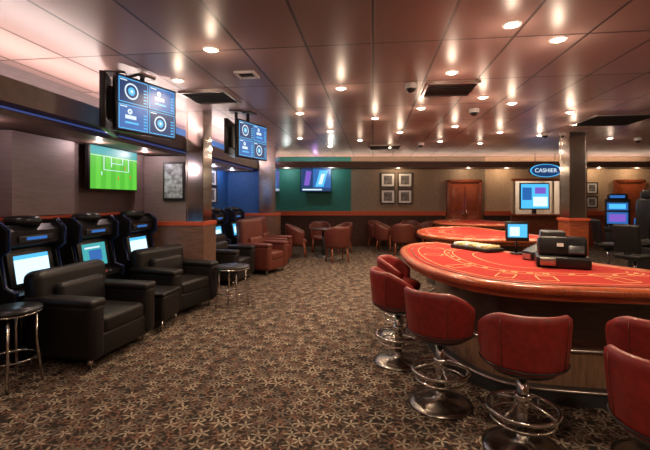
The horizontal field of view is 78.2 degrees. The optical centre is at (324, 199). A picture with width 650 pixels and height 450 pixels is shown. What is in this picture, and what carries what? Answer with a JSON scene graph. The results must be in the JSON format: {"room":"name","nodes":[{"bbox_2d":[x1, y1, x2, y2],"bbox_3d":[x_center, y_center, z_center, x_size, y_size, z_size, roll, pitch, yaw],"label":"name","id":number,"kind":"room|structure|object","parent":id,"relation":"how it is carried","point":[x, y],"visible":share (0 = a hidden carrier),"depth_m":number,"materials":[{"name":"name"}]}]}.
{"room":"games hall","nodes":[
{"label":"games hall","id":0,"kind":"room"},
{"bbox_2d":[0,62,227,217],"bbox_3d":[-3.165,0.050,5.018,0.220,2.900,16.177,0,0,7],"label":"wall","id":1,"kind":"structure","parent":0,"point":[40,175],"depth_m":4.56,"materials":[{"name":"beige paint"}]},
{"bbox_2d":[0,212,119,220],"bbox_3d":[-3.227,0.840,3.875,0.170,1.320,4.804,0,0,7],"label":"trim","id":2,"kind":"structure","parent":1,"relation":"attached to","point":[111,213],"depth_m":4.64,"materials":[{"name":"brown wood"}]},
{"bbox_2d":[85,143,136,191],"bbox_3d":[-2.986,-0.430,5.606,0.115,0.600,1.050,0,0,7],"label":"television","id":3,"kind":"object","parent":1,"relation":"attached to","point":[106,168],"visible":0.91,"depth_m":5.47,"materials":[{"name":"black plastic"}]},
{"bbox_2d":[0,75,258,171],"bbox_3d":[-2.816,-0.860,4.650,0.800,0.280,15.505,0,0,7],"label":"bulkhead","id":4,"kind":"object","parent":1,"relation":"attached to","point":[24,107],"depth_m":4.12,"materials":[{"name":"paint"}]},
{"bbox_2d":[212,186,216,202],"bbox_3d":[-2.638,-0.120,9.250,0.030,0.390,0.680,0,0,7],"label":"framed picture","id":5,"kind":"object","parent":1,"relation":"attached to","point":[214,189],"visible":0.42,"depth_m":9.46,"materials":[{"name":"black plastic"}]},
{"bbox_2d":[212,169,216,185],"bbox_3d":[-2.638,-0.520,9.250,0.030,0.390,0.680,0,0,7],"label":"framed picture","id":6,"kind":"object","parent":1,"relation":"attached to","point":[214,172],"visible":0.42,"depth_m":9.46,"materials":[{"name":"black plastic"}]},
{"bbox_2d":[0,246,636,449],"bbox_3d":[3.300,1.550,6.000,17.000,0.100,18.400,0,0,0],"label":"floor","id":7,"kind":"structure","parent":0,"point":[293,368],"depth_m":3.22,"materials":[{"name":"carpet"}]},
{"bbox_2d":[0,302,43,394],"bbox_3d":[-2.550,1.191,3.260,0.420,0.621,0.420,0,0,0],"label":"stool","id":8,"kind":"object","parent":7,"relation":"on","point":[16,310],"visible":1,"depth_m":3.27,"materials":[{"name":"black metal"}]},
{"bbox_2d":[0,215,66,367],"bbox_3d":[-2.938,0.825,3.948,0.446,1.350,0.710,0,0,7],"label":"terminal","id":9,"kind":"object","parent":7,"relation":"on","point":[28,243],"visible":0.56,"depth_m":3.79,"materials":[{"name":"black plastic"}]},
{"bbox_2d":[53,212,124,278],"bbox_3d":[-2.832,0.825,4.828,0.446,1.350,0.710,0,0,7],"label":"terminal","id":10,"kind":"object","parent":7,"relation":"on","point":[90,236],"visible":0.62,"depth_m":4.77,"materials":[{"name":"black plastic"}]},
{"bbox_2d":[23,259,155,368],"bbox_3d":[-2.304,1.075,3.981,0.788,0.850,0.930,0,0,12],"label":"leather armchair","id":11,"kind":"object","parent":7,"relation":"on","point":[86,315],"visible":0.96,"depth_m":3.66,"materials":[{"name":"black leather"}]},
{"bbox_2d":[112,210,156,279],"bbox_3d":[-2.723,0.825,5.738,0.446,1.350,0.710,0,0,7],"label":"terminal","id":12,"kind":"object","parent":7,"relation":"on","point":[136,228],"visible":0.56,"depth_m":5.57,"materials":[{"name":"black plastic"}]},
{"bbox_2d":[154,285,180,331],"bbox_3d":[-2.000,1.278,4.740,0.420,0.445,0.420,0,0,7],"label":"footstool","id":13,"kind":"object","parent":7,"relation":"on","point":[166,298],"visible":0.56,"depth_m":4.61,"materials":[{"name":"black leather"}]},
{"bbox_2d":[129,244,217,318],"bbox_3d":[-2.064,1.075,5.502,0.788,0.850,0.930,0,0,21],"label":"leather armchair","id":14,"kind":"object","parent":7,"relation":"on","point":[166,265],"visible":0.7,"depth_m":5.37,"materials":[{"name":"black leather"}]},
{"bbox_2d":[142,111,216,260],"bbox_3d":[-2.430,0.050,6.525,1.189,2.900,0.510,0,0,0],"label":"column","id":15,"kind":"structure","parent":7,"relation":"on","point":[177,189],"depth_m":6.34,"materials":[{"name":"mirror"}]},
{"bbox_2d":[212,207,230,243],"bbox_3d":[-2.221,0.825,8.078,0.446,1.350,0.710,0,0,7],"label":"terminal","id":16,"kind":"object","parent":7,"relation":"on","point":[218,214],"visible":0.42,"depth_m":8.21,"materials":[{"name":"black plastic"}]},
{"bbox_2d":[215,263,249,310],"bbox_3d":[-1.300,1.211,5.620,0.480,0.582,0.480,0,0,0],"label":"stool","id":17,"kind":"object","parent":7,"relation":"on","point":[228,267],"visible":1,"depth_m":5.52,"materials":[{"name":"black metal"}]},
{"bbox_2d":[224,207,244,244],"bbox_3d":[-2.090,0.825,9.178,0.446,1.350,0.710,0,0,7],"label":"terminal","id":18,"kind":"object","parent":7,"relation":"on","point":[234,213],"visible":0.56,"depth_m":8.83,"materials":[{"name":"black plastic"}]},
{"bbox_2d":[216,233,254,285],"bbox_3d":[-1.824,1.075,7.421,0.788,0.850,0.930,0,0,12],"label":"leather armchair","id":19,"kind":"object","parent":7,"relation":"on","point":[225,252],"visible":0.62,"depth_m":7.28,"materials":[{"name":"black leather"}]},
{"bbox_2d":[228,146,280,234],"bbox_3d":[-1.868,0.050,10.550,1.356,2.900,0.560,0,0,0],"label":"column","id":20,"kind":"structure","parent":7,"relation":"on","point":[256,192],"depth_m":10.40,"materials":[{"name":"paint"}]},
{"bbox_2d":[236,218,287,274],"bbox_3d":[-1.330,0.950,8.424,0.841,1.100,0.830,0,0,24],"label":"armchair","id":21,"kind":"object","parent":7,"relation":"on","point":[270,255],"visible":0.79,"depth_m":8.23,"materials":[{"name":"leather"}]},
{"bbox_2d":[252,216,291,260],"bbox_3d":[-1.260,0.950,9.551,0.841,1.100,0.830,0,0,6],"label":"armchair","id":22,"kind":"object","parent":7,"relation":"on","point":[266,235],"visible":0.29,"depth_m":9.68,"materials":[{"name":"leather"}]},
{"bbox_2d":[285,224,306,257],"bbox_3d":[-0.760,1.067,10.500,0.579,0.873,0.642,0,0,0],"label":"tub chair","id":23,"kind":"object","parent":7,"relation":"on","point":[297,234],"visible":0.77,"depth_m":10.23,"materials":[{"name":"red leather"}]},
{"bbox_2d":[309,221,330,252],"bbox_3d":[-0.150,1.067,11.640,0.642,0.873,0.579,0,0,0],"label":"tub chair","id":24,"kind":"object","parent":7,"relation":"on","point":[314,235],"visible":0.64,"depth_m":11.76,"materials":[{"name":"red leather"}]},
{"bbox_2d":[309,227,330,257],"bbox_3d":[-0.050,1.125,10.650,0.760,0.750,0.760,0,0,0],"label":"round cafe table","id":25,"kind":"object","parent":7,"relation":"on","point":[322,229],"visible":0.81,"depth_m":10.58,"materials":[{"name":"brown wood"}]},
{"bbox_2d":[324,226,350,262],"bbox_3d":[0.311,1.067,9.712,0.642,0.873,0.579,0,0,-17],"label":"tub chair","id":26,"kind":"object","parent":7,"relation":"on","point":[335,237],"visible":1,"depth_m":9.48,"materials":[{"name":"red leather"}]},
{"bbox_2d":[330,222,352,254],"bbox_3d":[0.485,1.067,11.318,0.579,0.873,0.642,0,0,-27],"label":"tub chair","id":27,"kind":"object","parent":7,"relation":"on","point":[348,224],"visible":0.22,"depth_m":11.31,"materials":[{"name":"red leather"}]},
{"bbox_2d":[367,220,388,247],"bbox_3d":[1.622,1.067,12.428,0.642,0.873,0.579,0,0,-45],"label":"tub chair","id":28,"kind":"object","parent":7,"relation":"on","point":[371,232],"visible":0.51,"depth_m":12.28,"materials":[{"name":"red leather"}]},
{"bbox_2d":[374,221,394,252],"bbox_3d":[1.713,1.067,11.615,0.579,0.873,0.642,0,0,22],"label":"tub chair","id":29,"kind":"object","parent":7,"relation":"on","point":[382,231],"visible":0.89,"depth_m":11.39,"materials":[{"name":"red leather"}]},
{"bbox_2d":[370,266,423,371],"bbox_3d":[0.664,1.067,3.717,0.493,0.865,0.511,0,0,-12],"label":"stool","id":30,"kind":"object","parent":7,"relation":"on","point":[387,290],"visible":0.88,"depth_m":3.58,"materials":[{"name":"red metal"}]},
{"bbox_2d":[377,255,420,340],"bbox_3d":[0.825,1.067,4.456,0.493,0.865,0.511,0,0,21],"label":"stool","id":31,"kind":"object","parent":7,"relation":"on","point":[390,264],"visible":0.28,"depth_m":4.38,"materials":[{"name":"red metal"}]},
{"bbox_2d":[391,224,414,255],"bbox_3d":[2.112,1.067,10.861,0.642,0.873,0.579,0,0,11],"label":"tub chair","id":32,"kind":"object","parent":7,"relation":"on","point":[400,233],"visible":0.98,"depth_m":10.63,"materials":[{"name":"red leather"}]},
{"bbox_2d":[399,220,419,246],"bbox_3d":[2.608,1.067,12.339,0.642,0.873,0.579,0,0,11],"label":"tub chair","id":33,"kind":"object","parent":7,"relation":"on","point":[412,222],"visible":0.19,"depth_m":12.51,"materials":[{"name":"red leather"}]},
{"bbox_2d":[414,221,435,242],"bbox_3d":[2.987,1.067,11.915,0.579,0.873,0.642,0,0,-22],"label":"tub chair","id":34,"kind":"object","parent":7,"relation":"on","point":[426,224],"visible":0.36,"depth_m":12.06,"materials":[{"name":"red leather"}]},
{"bbox_2d":[404,286,474,420],"bbox_3d":[0.838,1.067,2.939,0.493,0.865,0.511,0,0,-42],"label":"stool","id":35,"kind":"object","parent":7,"relation":"on","point":[440,320],"visible":1,"depth_m":2.78,"materials":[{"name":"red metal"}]},
{"bbox_2d":[417,226,538,284],"bbox_3d":[2.572,1.043,7.354,1.828,0.913,2.951,0,0,-9],"label":"table","id":36,"kind":"object","parent":7,"relation":"on","point":[450,235],"visible":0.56,"depth_m":6.69,"materials":[{"name":"red fabric"}]},
{"bbox_2d":[433,220,528,230],"bbox_3d":[3.998,1.043,10.793,2.104,0.913,2.505,0,0,0],"label":"table","id":37,"kind":"object","parent":7,"relation":"on","point":[496,225],"visible":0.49,"depth_m":10.21,"materials":[{"name":"red fabric"}]},
{"bbox_2d":[400,242,649,408],"bbox_3d":[1.581,1.043,3.831,1.673,0.913,3.296,0,0,-27],"label":"table","id":38,"kind":"object","parent":7,"relation":"on","point":[503,282],"visible":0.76,"depth_m":3.07,"materials":[{"name":"red fabric"}]},
{"bbox_2d":[451,241,503,252],"bbox_3d":[1.820,0.559,4.820,0.260,0.073,0.600,0,0,-24],"label":"tray","id":39,"kind":"object","parent":38,"relation":"on","point":[480,247],"visible":1,"depth_m":4.68,"materials":[{"name":"black plastic"}]},
{"bbox_2d":[505,221,528,254],"bbox_3d":[2.120,0.416,4.420,0.240,0.360,0.140,0,0,10],"label":"display","id":40,"kind":"object","parent":38,"relation":"on","point":[515,231],"visible":0.97,"depth_m":4.40,"materials":[{"name":"black plastic"}]},
{"bbox_2d":[522,243,536,260],"bbox_3d":[2.168,0.496,4.046,0.345,0.200,0.140,0,0,-20],"label":"shoe","id":41,"kind":"object","parent":38,"relation":"on","point":[528,253],"visible":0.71,"depth_m":4.00,"materials":[{"name":"black plastic"}]},
{"bbox_2d":[534,230,591,269],"bbox_3d":[2.133,0.440,3.605,0.420,0.315,0.388,0,0,25],"label":"card shuffler","id":42,"kind":"object","parent":38,"relation":"on","point":[555,249],"visible":1,"depth_m":3.52,"materials":[{"name":"black plastic"}]},
{"bbox_2d":[478,312,572,449],"bbox_3d":[1.188,1.067,2.394,0.511,0.865,0.493,0,0,9],"label":"stool","id":43,"kind":"object","parent":7,"relation":"on","point":[523,348],"visible":1,"depth_m":2.24,"materials":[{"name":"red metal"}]},
{"bbox_2d":[511,179,558,246],"bbox_3d":[6.870,0.405,12.710,1.750,2.190,0.520,0,0,0],"label":"booth","id":44,"kind":"object","parent":7,"relation":"on","point":[532,196],"depth_m":12.78,"materials":[{"name":"brown wood"}]},
{"bbox_2d":[556,128,590,256],"bbox_3d":[4.930,0.050,7.950,0.420,2.900,0.420,0,0,0],"label":"column","id":45,"kind":"structure","parent":7,"relation":"on","point":[572,219],"depth_m":7.79,"materials":[{"name":"metal"}]},
{"bbox_2d":[591,219,613,264],"bbox_3d":[6.283,0.966,8.905,0.536,1.069,0.500,0,0,17],"label":"gaming chair","id":46,"kind":"object","parent":7,"relation":"on","point":[596,227],"visible":0.62,"depth_m":8.87,"materials":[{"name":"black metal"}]},
{"bbox_2d":[604,194,630,250],"bbox_3d":[8.681,0.655,11.875,0.640,1.690,0.563,0,0,37],"label":"machine","id":47,"kind":"object","parent":7,"relation":"on","point":[617,206],"visible":0.69,"depth_m":11.81,"materials":[{"name":"black plastic"}]},
{"bbox_2d":[603,344,649,445],"bbox_3d":[1.486,1.067,1.692,0.493,0.865,0.511,0,0,-31],"label":"stool","id":48,"kind":"object","parent":7,"relation":"on","point":[627,375],"visible":1,"depth_m":1.65,"materials":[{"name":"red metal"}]},
{"bbox_2d":[605,316,649,449],"bbox_3d":[1.893,1.067,2.255,0.511,0.865,0.493,0,0,27],"label":"stool","id":49,"kind":"object","parent":7,"relation":"on","point":[629,334],"visible":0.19,"depth_m":2.20,"materials":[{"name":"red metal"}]},
{"bbox_2d":[612,224,649,267],"bbox_3d":[5.484,0.966,7.093,0.536,1.069,0.500,0,0,-22],"label":"gaming chair","id":50,"kind":"object","parent":7,"relation":"on","point":[626,238],"visible":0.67,"depth_m":6.97,"materials":[{"name":"black leather"}]},
{"bbox_2d":[628,190,649,269],"bbox_3d":[6.344,0.655,7.781,0.640,1.690,0.563,0,0,-11],"label":"machine","id":51,"kind":"object","parent":7,"relation":"on","point":[642,219],"visible":0.62,"depth_m":7.61,"materials":[{"name":"black plastic"}]},
{"bbox_2d":[0,0,649,156],"bbox_3d":[3.300,-1.450,6.000,17.000,0.100,18.400,0,0,0],"label":"ceiling","id":52,"kind":"structure","parent":0,"point":[300,51],"depth_m":4.01,"materials":[{"name":"tile"}]},
{"bbox_2d":[99,70,126,137],"bbox_3d":[-2.311,-1.070,4.430,0.206,0.660,0.737,0,0,-18],"label":"screen","id":53,"kind":"object","parent":52,"relation":"hanging from","point":[105,82],"depth_m":4.11,"materials":[{"name":"black plastic"}]},
{"bbox_2d":[112,72,175,140],"bbox_3d":[-2.085,-1.065,4.565,0.206,0.670,0.825,0,0,25],"label":"screen","id":54,"kind":"object","parent":52,"relation":"hanging from","point":[140,107],"depth_m":4.46,"materials":[{"name":"blue glass"}]},
{"bbox_2d":[171,78,184,82],"bbox_3d":[-1.715,-1.389,4.667,0.150,0.022,0.150,0,0,0],"label":"recessed light","id":55,"kind":"object","parent":52,"relation":"in","point":[178,80],"depth_m":4.64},
{"bbox_2d":[178,90,240,104],"bbox_3d":[-1.550,-1.390,5.437,0.630,0.025,0.630,0,0,7],"label":"ceiling vent","id":56,"kind":"object","parent":52,"relation":"in","point":[207,97],"depth_m":5.39,"materials":[{"name":"black metal"}]},
{"bbox_2d":[203,46,218,52],"bbox_3d":[-1.057,-1.389,3.709,0.150,0.022,0.150,0,0,0],"label":"recessed light","id":57,"kind":"object","parent":52,"relation":"in","point":[210,49],"depth_m":3.69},
{"bbox_2d":[224,110,242,157],"bbox_3d":[-1.408,-1.050,6.326,0.206,0.700,0.750,0,0,0],"label":"screen","id":58,"kind":"object","parent":52,"relation":"hanging from","point":[229,127],"depth_m":6.10,"materials":[{"name":"black plastic"}]},
{"bbox_2d":[233,70,259,78],"bbox_3d":[-0.867,-1.390,4.444,0.230,0.025,0.230,0,0,7],"label":"ceiling vent","id":59,"kind":"object","parent":52,"relation":"in","point":[250,74],"depth_m":4.43,"materials":[{"name":"white metal"}]},
{"bbox_2d":[235,111,266,161],"bbox_3d":[-1.231,-1.025,6.414,0.206,0.750,0.818,0,0,24],"label":"screen","id":60,"kind":"object","parent":52,"relation":"hanging from","point":[250,138],"depth_m":6.32,"materials":[{"name":"blue glass"}]},
{"bbox_2d":[335,86,346,89],"bbox_3d":[0.200,-1.389,5.000,0.150,0.022,0.150,0,0,0],"label":"recessed light","id":61,"kind":"object","parent":52,"relation":"in","point":[340,87],"depth_m":4.97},
{"bbox_2d":[369,145,401,149],"bbox_3d":[1.585,-1.390,10.566,0.830,0.025,0.830,0,0,7],"label":"ceiling vent","id":62,"kind":"object","parent":52,"relation":"in","point":[371,147],"depth_m":10.52,"materials":[{"name":"black metal"}]},
{"bbox_2d":[404,82,417,92],"bbox_3d":[1.038,-1.345,4.828,0.160,0.110,0.160,0,0,0],"label":"dome camera","id":63,"kind":"object","parent":52,"relation":"attached to","point":[410,87],"depth_m":4.78,"materials":[{"name":"white plastic"}]},
{"bbox_2d":[421,81,481,97],"bbox_3d":[1.564,-1.390,5.045,0.630,0.025,0.630,0,0,7],"label":"ceiling vent","id":64,"kind":"object","parent":52,"relation":"in","point":[461,88],"depth_m":5.00,"materials":[{"name":"black metal"}]},
{"bbox_2d":[445,70,458,74],"bbox_3d":[1.389,-1.389,4.375,0.150,0.022,0.150,0,0,0],"label":"recessed light","id":65,"kind":"object","parent":52,"relation":"in","point":[450,72],"depth_m":4.35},
{"bbox_2d":[469,108,479,115],"bbox_3d":[2.292,-1.345,6.154,0.160,0.110,0.160,0,0,0],"label":"dome camera","id":66,"kind":"object","parent":52,"relation":"attached to","point":[473,111],"depth_m":6.10,"materials":[{"name":"white plastic"}]},
{"bbox_2d":[477,96,488,98],"bbox_3d":[2.148,-1.389,5.437,0.150,0.022,0.150,0,0,0],"label":"recessed light","id":67,"kind":"object","parent":52,"relation":"in","point":[480,97],"depth_m":5.41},
{"bbox_2d":[502,20,521,28],"bbox_3d":[1.488,-1.389,3.182,0.150,0.022,0.150,0,0,0],"label":"recessed light","id":68,"kind":"object","parent":52,"relation":"in","point":[511,24],"depth_m":3.16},
{"bbox_2d":[528,164,558,176],"bbox_3d":[6.600,-1.039,11.993,0.960,0.722,0.093,0,0,0],"label":"sign","id":69,"kind":"object","parent":52,"relation":"hanging from","point":[541,170],"visible":0.99,"depth_m":11.96,"materials":[{"name":"blue plastic"}]},
{"bbox_2d":[541,132,548,137],"bbox_3d":[4.597,-1.345,8.358,0.160,0.110,0.160,0,0,0],"label":"dome camera","id":70,"kind":"object","parent":52,"relation":"attached to","point":[546,134],"depth_m":8.31,"materials":[{"name":"white plastic"}]},
{"bbox_2d":[548,35,567,43],"bbox_3d":[2.026,-1.389,3.478,0.150,0.022,0.150,0,0,0],"label":"recessed light","id":71,"kind":"object","parent":52,"relation":"in","point":[558,39],"depth_m":3.46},
{"bbox_2d":[567,113,649,126],"bbox_3d":[5.023,-1.390,7.000,1.030,0.025,1.030,0,0,7],"label":"ceiling vent","id":72,"kind":"object","parent":52,"relation":"in","point":[599,120],"depth_m":6.94,"materials":[{"name":"black metal"}]},
{"bbox_2d":[634,137,641,142],"bbox_3d":[7.068,-1.345,9.032,0.160,0.110,0.160,0,0,0],"label":"dome camera","id":73,"kind":"object","parent":52,"relation":"attached to","point":[637,140],"depth_m":8.99,"materials":[{"name":"white plastic"}]},
{"bbox_2d":[279,157,649,220],"bbox_3d":[4.300,0.050,13.050,13.400,2.900,0.100,0,0,0],"label":"wall","id":74,"kind":"structure","parent":0,"point":[352,189],"depth_m":13.00,"materials":[{"name":"beige paint"}]},
{"bbox_2d":[300,169,331,191],"bbox_3d":[-0.288,-0.650,12.852,1.000,0.780,0.116,0,0,0],"label":"television","id":75,"kind":"object","parent":74,"relation":"attached to","point":[311,180],"visible":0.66,"depth_m":12.80,"materials":[{"name":"black plastic"}]},
{"bbox_2d":[381,189,394,203],"bbox_3d":[2.041,-0.113,12.960,0.470,0.470,0.030,0,0,0],"label":"framed picture","id":76,"kind":"object","parent":74,"relation":"attached to","point":[387,195],"visible":1,"depth_m":12.96,"materials":[{"name":"black plastic"}]},
{"bbox_2d":[381,173,394,186],"bbox_3d":[2.041,-0.648,12.960,0.470,0.470,0.030,0,0,0],"label":"framed picture","id":77,"kind":"object","parent":74,"relation":"attached to","point":[387,179],"visible":1,"depth_m":12.96,"materials":[{"name":"black paper"}]},
{"bbox_2d":[398,189,411,203],"bbox_3d":[2.592,-0.113,12.960,0.470,0.470,0.030,0,0,0],"label":"framed picture","id":78,"kind":"object","parent":74,"relation":"attached to","point":[404,195],"visible":1,"depth_m":12.96,"materials":[{"name":"black paper"}]},
{"bbox_2d":[398,173,411,186],"bbox_3d":[2.592,-0.648,12.960,0.470,0.470,0.030,0,0,0],"label":"framed picture","id":79,"kind":"object","parent":74,"relation":"attached to","point":[404,179],"visible":1,"depth_m":12.96,"materials":[{"name":"black paper"}]},
{"bbox_2d":[279,211,604,245],"bbox_3d":[3.550,0.930,12.943,11.500,1.140,0.105,0,0,0],"label":"wainscoting","id":80,"kind":"structure","parent":74,"relation":"attached to","point":[302,220],"depth_m":12.95,"materials":[{"name":"brown wood"}]},
{"bbox_2d":[446,180,481,219],"bbox_3d":[4.500,0.420,12.915,1.120,2.160,0.149,0,0,0],"label":"door","id":81,"kind":"structure","parent":74,"relation":"in","point":[463,197],"depth_m":12.89,"materials":[{"name":"brown wood"}]},
{"bbox_2d":[279,161,649,168],"bbox_3d":[4.400,-1.093,12.648,13.100,0.185,0.705,0,0,0],"label":"trim","id":82,"kind":"structure","parent":74,"relation":"attached to","point":[282,164],"depth_m":12.30,"materials":[{"name":"paint"}]},
{"bbox_2d":[587,182,597,193],"bbox_3d":[8.651,-0.389,12.960,0.370,0.370,0.030,0,0,0],"label":"framed picture","id":83,"kind":"object","parent":74,"relation":"attached to","point":[592,187],"visible":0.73,"depth_m":12.96,"materials":[{"name":"black paper"}]},
{"bbox_2d":[587,196,597,207],"bbox_3d":[8.651,0.065,12.960,0.370,0.370,0.030,0,0,0],"label":"framed picture","id":84,"kind":"object","parent":74,"relation":"attached to","point":[592,201],"visible":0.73,"depth_m":12.96,"materials":[{"name":"black paper"}]},
{"bbox_2d":[614,180,645,224],"bbox_3d":[9.850,0.420,12.915,0.970,2.160,0.149,0,0,0],"label":"door","id":85,"kind":"structure","parent":74,"relation":"in","point":[633,188],"depth_m":12.89,"materials":[{"name":"brown wood"}]},
{"bbox_2d":[515,181,558,213],"bbox_3d":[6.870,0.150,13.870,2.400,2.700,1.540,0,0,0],"label":"window frame","id":86,"kind":"structure","parent":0,"point":[556,183],"depth_m":14.56,"materials":[{"name":"white plastic"}]}
]}

